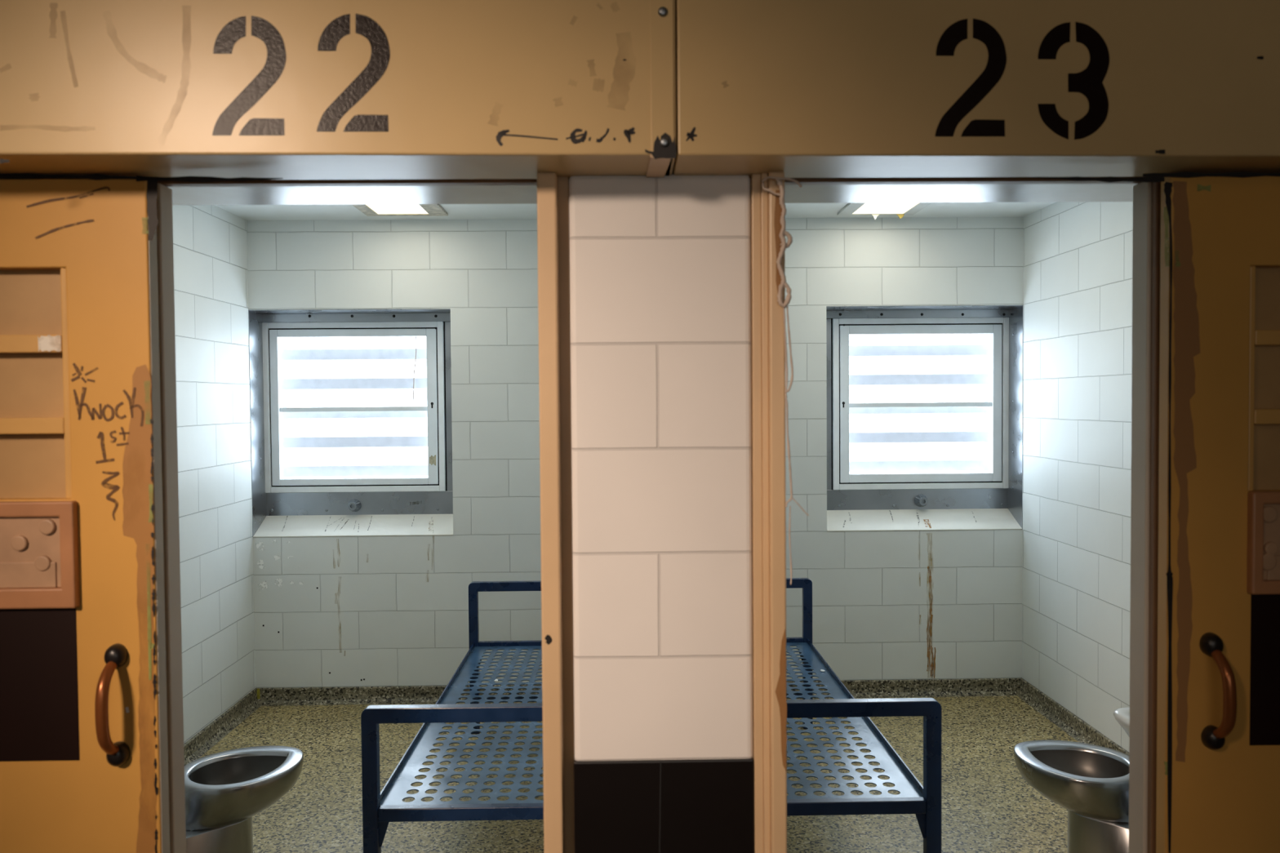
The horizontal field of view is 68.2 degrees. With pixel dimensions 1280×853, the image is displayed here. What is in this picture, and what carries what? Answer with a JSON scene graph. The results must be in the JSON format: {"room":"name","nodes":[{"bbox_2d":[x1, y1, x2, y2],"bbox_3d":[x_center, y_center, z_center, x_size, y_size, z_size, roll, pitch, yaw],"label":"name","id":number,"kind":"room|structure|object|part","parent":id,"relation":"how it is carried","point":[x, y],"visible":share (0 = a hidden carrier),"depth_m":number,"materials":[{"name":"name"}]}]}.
{"room":"prison interior","nodes":[
{"label":"prison interior","id":0,"kind":"room"},
{"bbox_2d":[172,204,255,743],"bbox_3d":[-2.151,0.237,3.641,0.200,2.584,3.240,0,2,-1],"label":"wall","id":1,"kind":"structure","parent":0,"point":[211,274],"depth_m":4.58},
{"bbox_2d":[183,688,261,765],"bbox_3d":[-2.018,1.488,3.596,0.045,0.084,2.978,0,2,-1],"label":"baseboard","id":2,"kind":"structure","parent":1,"relation":"attached to","point":[204,740],"depth_m":4.59,"materials":[{"name":"stone"}]},
{"bbox_2d":[246,217,1023,688],"bbox_3d":[-0.005,0.176,5.264,4.750,2.584,0.363,0,2,-1],"label":"wall","id":3,"kind":"structure","parent":0,"point":[381,600],"depth_m":5.08,"materials":[{"name":"paint"}]},
{"bbox_2d":[248,308,453,537],"bbox_3d":[-1.564,-0.024,5.228,1.107,1.212,0.354,0,2,-1],"label":"window","id":4,"kind":"structure","parent":3,"relation":"in","point":[273,495],"depth_m":5.25,"materials":[{"name":"silver metal"}]},
{"bbox_3d":[-1.585,-0.107,5.261,0.917,0.864,0.053,0,2,-1],"label":"sash","id":5,"kind":"part","parent":4,"relation":"part of","materials":[{"name":"paint"}]},
{"bbox_3d":[-1.585,-0.108,5.281,0.995,0.942,0.102,0,2,-1],"label":"fixed frame","id":6,"kind":"part","parent":4,"relation":"part of","materials":[{"name":"paint"}]},
{"bbox_3d":[-1.585,0.440,5.232,0.072,0.072,0.050,0,2,-1],"label":"knob","id":7,"kind":"part","parent":4,"relation":"part of","materials":[{"name":"metal"}]},
{"bbox_3d":[-1.552,-0.604,5.274,1.070,0.049,0.090,0,2,-1],"label":"head plate","id":8,"kind":"part","parent":4,"relation":"part of","materials":[{"name":"silver metal"}]},
{"bbox_3d":[-1.543,0.465,5.303,1.070,0.205,0.090,0,2,-1],"label":"sill plate","id":9,"kind":"part","parent":4,"relation":"part of","materials":[{"name":"silver metal"}]},
{"bbox_3d":[-1.046,-0.106,5.298,0.067,0.954,0.088,0,2,-1],"label":"plate","id":10,"kind":"part","parent":4,"relation":"part of","materials":[{"name":"silver metal"}]},
{"bbox_3d":[-1.540,0.538,5.170,1.069,0.099,0.210,0,2,-1],"label":"sloped sill","id":11,"kind":"part","parent":3,"relation":"part of","materials":[{"name":"paint"}]},
{"bbox_2d":[256,684,541,706],"bbox_3d":[-1.086,1.441,5.078,1.960,0.084,0.045,0,2,-1],"label":"baseboard","id":12,"kind":"structure","parent":3,"relation":"attached to","point":[409,695],"depth_m":5.08,"materials":[{"name":"stone"}]},
{"bbox_2d":[786,678,1021,698],"bbox_3d":[1.089,1.423,5.116,1.990,0.084,0.045,0,2,-1],"label":"baseboard","id":13,"kind":"structure","parent":3,"relation":"attached to","point":[975,686],"depth_m":5.13,"materials":[{"name":"stone"}]},
{"bbox_3d":[1.542,0.512,5.224,1.064,0.099,0.210,0,2,-1],"label":"sloped sill","id":14,"kind":"part","parent":3,"relation":"part of","materials":[{"name":"paint"}]},
{"bbox_2d":[826,305,1023,528],"bbox_3d":[1.552,-0.050,5.282,1.096,1.212,0.354,0,2,-1],"label":"window","id":15,"kind":"structure","parent":3,"relation":"in","point":[1002,487],"depth_m":5.30,"materials":[{"name":"silver metal"}]},
{"bbox_3d":[1.036,-0.119,5.334,0.069,0.970,0.088,0,2,-1],"label":"plate","id":16,"kind":"part","parent":15,"relation":"part of","materials":[{"name":"silver metal"}]},
{"bbox_3d":[1.539,0.446,5.357,1.065,0.192,0.090,0,2,-1],"label":"sill plate","id":17,"kind":"part","parent":15,"relation":"part of","materials":[{"name":"silver metal"}]},
{"bbox_3d":[1.530,-0.631,5.327,1.065,0.046,0.090,0,2,-1],"label":"head plate","id":18,"kind":"part","parent":15,"relation":"part of","materials":[{"name":"silver metal"}]},
{"bbox_3d":[1.573,-0.128,5.315,0.910,0.880,0.053,0,2,-1],"label":"sash","id":19,"kind":"part","parent":15,"relation":"part of","materials":[{"name":"paint"}]},
{"bbox_3d":[1.573,-0.129,5.336,0.988,0.958,0.102,0,2,-1],"label":"fixed frame","id":20,"kind":"part","parent":15,"relation":"part of","materials":[{"name":"paint"}]},
{"bbox_3d":[1.579,0.417,5.287,0.072,0.072,0.050,0,2,-1],"label":"knob","id":21,"kind":"part","parent":15,"relation":"part of","materials":[{"name":"metal"}]},
{"bbox_2d":[214,201,1056,220],"bbox_3d":[0.025,-1.126,3.772,5.400,0.100,3.600,0,2,-1],"label":"ceiling","id":22,"kind":"structure","parent":0,"point":[338,211],"depth_m":4.85,"materials":[{"name":"paint"}]},
{"bbox_2d":[351,204,448,216],"bbox_3d":[-1.181,-1.067,4.025,0.415,0.012,1.685,0,2,-1],"label":"recessed light","id":23,"kind":"object","parent":22,"relation":"in","point":[369,210],"visible":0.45,"depth_m":4.72,"materials":[{"name":"white plastic"}]},
{"bbox_2d":[365,204,428,213],"bbox_3d":[-1.194,-1.069,4.042,0.260,0.006,1.580,0,2,-1],"label":"diffuser","id":24,"kind":"object","parent":23,"relation":"attached to","point":[373,208],"depth_m":4.70,"materials":[{"name":"white plastic"}]},
{"bbox_2d":[836,202,932,219],"bbox_3d":[1.245,-1.074,4.112,0.400,0.040,1.675,0,2,-1],"label":"recessed light","id":25,"kind":"object","parent":22,"relation":"in","point":[874,209],"visible":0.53,"depth_m":4.79,"materials":[{"name":"white metal"}]},
{"bbox_2d":[852,202,919,213],"bbox_3d":[1.250,-1.090,4.132,0.270,0.006,1.575,0,2,-1],"label":"diffuser","id":26,"kind":"object","parent":25,"relation":"attached to","point":[864,207],"depth_m":4.78,"materials":[{"name":"white plastic"}]},
{"bbox_2d":[200,696,1077,852],"bbox_3d":[0.047,1.558,3.820,5.400,0.100,3.650,0,2,-1],"label":"floor","id":27,"kind":"structure","parent":0,"point":[988,806],"depth_m":3.88,"materials":[{"name":"stone"}]},
{"bbox_2d":[184,746,303,852],"bbox_3d":[-1.565,1.344,2.964,1.036,0.400,0.360,-2,2,-42],"label":"toilet","id":28,"kind":"object","parent":27,"relation":"on","point":[224,791],"visible":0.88,"depth_m":3.06,"materials":[{"name":"metal"}]},
{"bbox_2d":[360,581,543,852],"bbox_3d":[-0.451,1.147,3.668,0.722,0.738,1.906,0,2,-1],"label":"bunk","id":29,"kind":"object","parent":27,"relation":"on","point":[380,808],"visible":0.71,"depth_m":2.98,"materials":[{"name":"blue paint"}]},
{"bbox_3d":[-0.775,1.091,3.664,0.030,0.039,1.851,0,2,-1],"label":"rail","id":30,"kind":"part","parent":29,"relation":"part of","materials":[{"name":"blue metal"}]},
{"bbox_3d":[-0.435,1.114,2.731,0.634,0.039,0.029,0,2,-1],"label":"rail","id":31,"kind":"part","parent":29,"relation":"part of","materials":[{"name":"blue metal"}]},
{"bbox_3d":[-0.468,1.063,4.601,0.634,0.039,0.029,0,2,-1],"label":"rail","id":32,"kind":"part","parent":29,"relation":"part of","materials":[{"name":"blue metal"}]},
{"bbox_2d":[786,577,941,852],"bbox_3d":[0.490,1.139,3.684,0.736,0.738,1.906,0,2,-1],"label":"bunk","id":33,"kind":"object","parent":27,"relation":"on","point":[924,802],"visible":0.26,"depth_m":2.91,"materials":[{"name":"blue paint"}]},
{"bbox_3d":[0.473,1.055,4.617,0.648,0.039,0.029,0,2,-1],"label":"rail","id":34,"kind":"part","parent":33,"relation":"part of","materials":[{"name":"blue metal"}]},
{"bbox_3d":[0.506,1.106,2.747,0.648,0.039,0.029,0,2,-1],"label":"rail","id":35,"kind":"part","parent":33,"relation":"part of","materials":[{"name":"blue metal"}]},
{"bbox_3d":[0.820,1.078,3.692,0.030,0.039,1.851,0,2,-1],"label":"rail","id":36,"kind":"part","parent":33,"relation":"part of","materials":[{"name":"blue metal"}]},
{"bbox_2d":[1013,740,1128,852],"bbox_3d":[1.715,1.318,2.983,1.035,0.400,0.360,1,2,37],"label":"toilet","id":37,"kind":"object","parent":27,"relation":"on","point":[1091,782],"visible":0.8,"depth_m":3.06,"materials":[{"name":"metal"}]},
{"bbox_2d":[568,173,754,852],"bbox_3d":[0.044,0.533,1.973,0.354,2.050,0.266,0,2,-1],"label":"wall","id":38,"kind":"structure","parent":0,"point":[660,280],"depth_m":1.84,"materials":[{"name":"white paint"}]},
{"bbox_2d":[1022,201,1133,752],"bbox_3d":[2.198,0.202,3.716,0.200,2.584,3.240,0,2,-1],"label":"wall","id":39,"kind":"structure","parent":0,"point":[1077,263],"depth_m":4.49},
{"bbox_2d":[1017,678,1128,755],"bbox_3d":[2.087,1.454,3.667,0.045,0.084,2.978,0,2,-1],"label":"baseboard","id":40,"kind":"structure","parent":39,"relation":"attached to","point":[1080,731],"depth_m":4.63,"materials":[{"name":"stone"}]},
{"bbox_3d":[-0.043,-1.151,1.944,9.000,1.305,0.230,0,2,-1],"label":"wall","id":41,"kind":"structure","parent":0,"visible":0},
{"bbox_2d":[0,178,169,852],"bbox_3d":[-1.486,0.551,1.772,1.180,2.024,0.107,0,2,-1],"label":"door","id":42,"kind":"structure","parent":41,"relation":"in","point":[84,746],"depth_m":1.79,"materials":[{"name":"paint"}]},
{"bbox_3d":[-1.583,0.240,1.775,0.991,0.134,0.013,0,2,-1],"label":"hatch plate","id":43,"kind":"part","parent":42,"relation":"part of","materials":[{"name":"beige metal"}]},
{"bbox_2d":[0,267,71,498],"bbox_3d":[-1.579,-0.077,1.790,1.005,0.456,0.034,0,2,-1],"label":"window grille","id":44,"kind":"object","parent":42,"relation":"attached to","point":[36,303],"depth_m":1.81,"materials":[{"name":"metal"}]},
{"bbox_3d":[-1.570,0.245,1.772,1.018,0.201,0.020,0,2,-1],"label":"hatch frame","id":45,"kind":"part","parent":42,"relation":"part of","materials":[{"name":"paint"}]},
{"bbox_3d":[-1.572,0.494,1.786,1.010,0.292,0.001,0,2,-1],"label":"black panel","id":46,"kind":"part","parent":42,"relation":"part of","materials":[{"name":"paint"}]},
{"bbox_3d":[-0.990,0.529,1.758,0.022,0.186,0.063,0,2,-1],"label":"pull handle","id":47,"kind":"part","parent":42,"relation":"part of","materials":[{"name":"brown metal"}]},
{"bbox_3d":[-0.991,0.435,1.782,0.039,0.045,0.026,0,2,-1],"label":"handle","id":48,"kind":"part","parent":42,"relation":"part of","materials":[{"name":"black metal"}]},
{"bbox_3d":[-0.990,0.622,1.788,0.039,0.045,0.026,0,2,-1],"label":"handle","id":49,"kind":"part","parent":42,"relation":"part of","materials":[{"name":"black metal"}]},
{"bbox_2d":[0,0,1279,852],"bbox_3d":[-0.030,0.271,1.850,8.800,2.582,0.485,0,2,-1],"label":"door frame","id":50,"kind":"structure","parent":41,"relation":"attached to","point":[184,91],"depth_m":1.69,"materials":[{"name":"paint"}]},
{"bbox_3d":[-2.187,-0.731,1.673,4.497,0.537,0.260,0,2,-1],"label":"panel","id":51,"kind":"part","parent":50,"relation":"part of","materials":[{"name":"paint"}]},
{"bbox_3d":[-0.171,0.537,1.955,0.037,2.046,0.285,0,2,-1],"label":"post","id":52,"kind":"part","parent":50,"relation":"part of","materials":[{"name":"paint"}]},
{"bbox_3d":[0.266,0.534,1.963,0.030,2.046,0.285,0,2,-1],"label":"post","id":53,"kind":"part","parent":50,"relation":"part of","materials":[{"name":"paint"}]},
{"bbox_3d":[2.213,-0.768,1.789,4.300,0.537,0.179,0,2,-1],"label":"panel","id":54,"kind":"part","parent":50,"relation":"part of","materials":[{"name":"paint"}]},
{"bbox_2d":[760,176,808,585],"bbox_3d":[0.276,-0.084,1.790,0.089,0.774,0.018,0,2,-1],"label":"cord","id":55,"kind":"object","parent":41,"relation":"hanging from","point":[784,245],"visible":1,"depth_m":1.78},
{"bbox_2d":[1155,175,1279,852],"bbox_3d":[1.565,0.526,1.825,1.115,2.024,0.107,0,2,-1],"label":"door","id":56,"kind":"structure","parent":41,"relation":"in","point":[1218,696],"depth_m":1.83,"materials":[{"name":"paint"}]},
{"bbox_3d":[1.103,0.421,1.819,0.039,0.045,0.026,0,2,-1],"label":"handle","id":57,"kind":"part","parent":56,"relation":"part of","materials":[{"name":"black metal"}]},
{"bbox_3d":[1.109,0.603,1.824,0.039,0.045,0.026,0,2,-1],"label":"handle","id":58,"kind":"part","parent":56,"relation":"part of","materials":[{"name":"black metal"}]},
{"bbox_3d":[1.107,0.513,1.795,0.024,0.180,0.063,0,2,-1],"label":"pull handle","id":59,"kind":"part","parent":56,"relation":"part of","materials":[{"name":"brown metal"}]},
{"bbox_3d":[1.647,0.221,1.828,0.947,0.198,0.020,0,2,-1],"label":"hatch frame","id":60,"kind":"part","parent":56,"relation":"part of","materials":[{"name":"paint"}]},
{"bbox_2d":[1248,266,1279,491],"bbox_3d":[1.646,-0.096,1.847,0.944,0.454,0.033,0,2,-1],"label":"window grille","id":61,"kind":"object","parent":56,"relation":"attached to","point":[1264,282],"depth_m":1.85,"materials":[{"name":"metal"}]},
{"bbox_3d":[1.653,0.469,1.842,0.938,0.296,0.001,0,2,-1],"label":"black panel","id":62,"kind":"part","parent":56,"relation":"part of","materials":[{"name":"paint"}]},
{"bbox_3d":[1.658,0.219,1.831,0.925,0.148,0.013,0,2,-1],"label":"hatch plate","id":63,"kind":"part","parent":56,"relation":"part of","materials":[{"name":"beige metal"}]},
{"bbox_3d":[2.814,0.508,2.069,3.310,2.052,0.170,0,2,-1],"label":"wall","id":64,"kind":"structure","parent":0,"visible":0},
{"bbox_2d":[1113,706,1129,737],"bbox_3d":[1.435,0.830,2.325,0.403,0.170,0.371,0,2,-1],"label":"sink","id":65,"kind":"object","parent":64,"relation":"attached to","point":[1122,715],"visible":0.06,"depth_m":2.43,"materials":[{"name":"white ceramic"}]}
]}

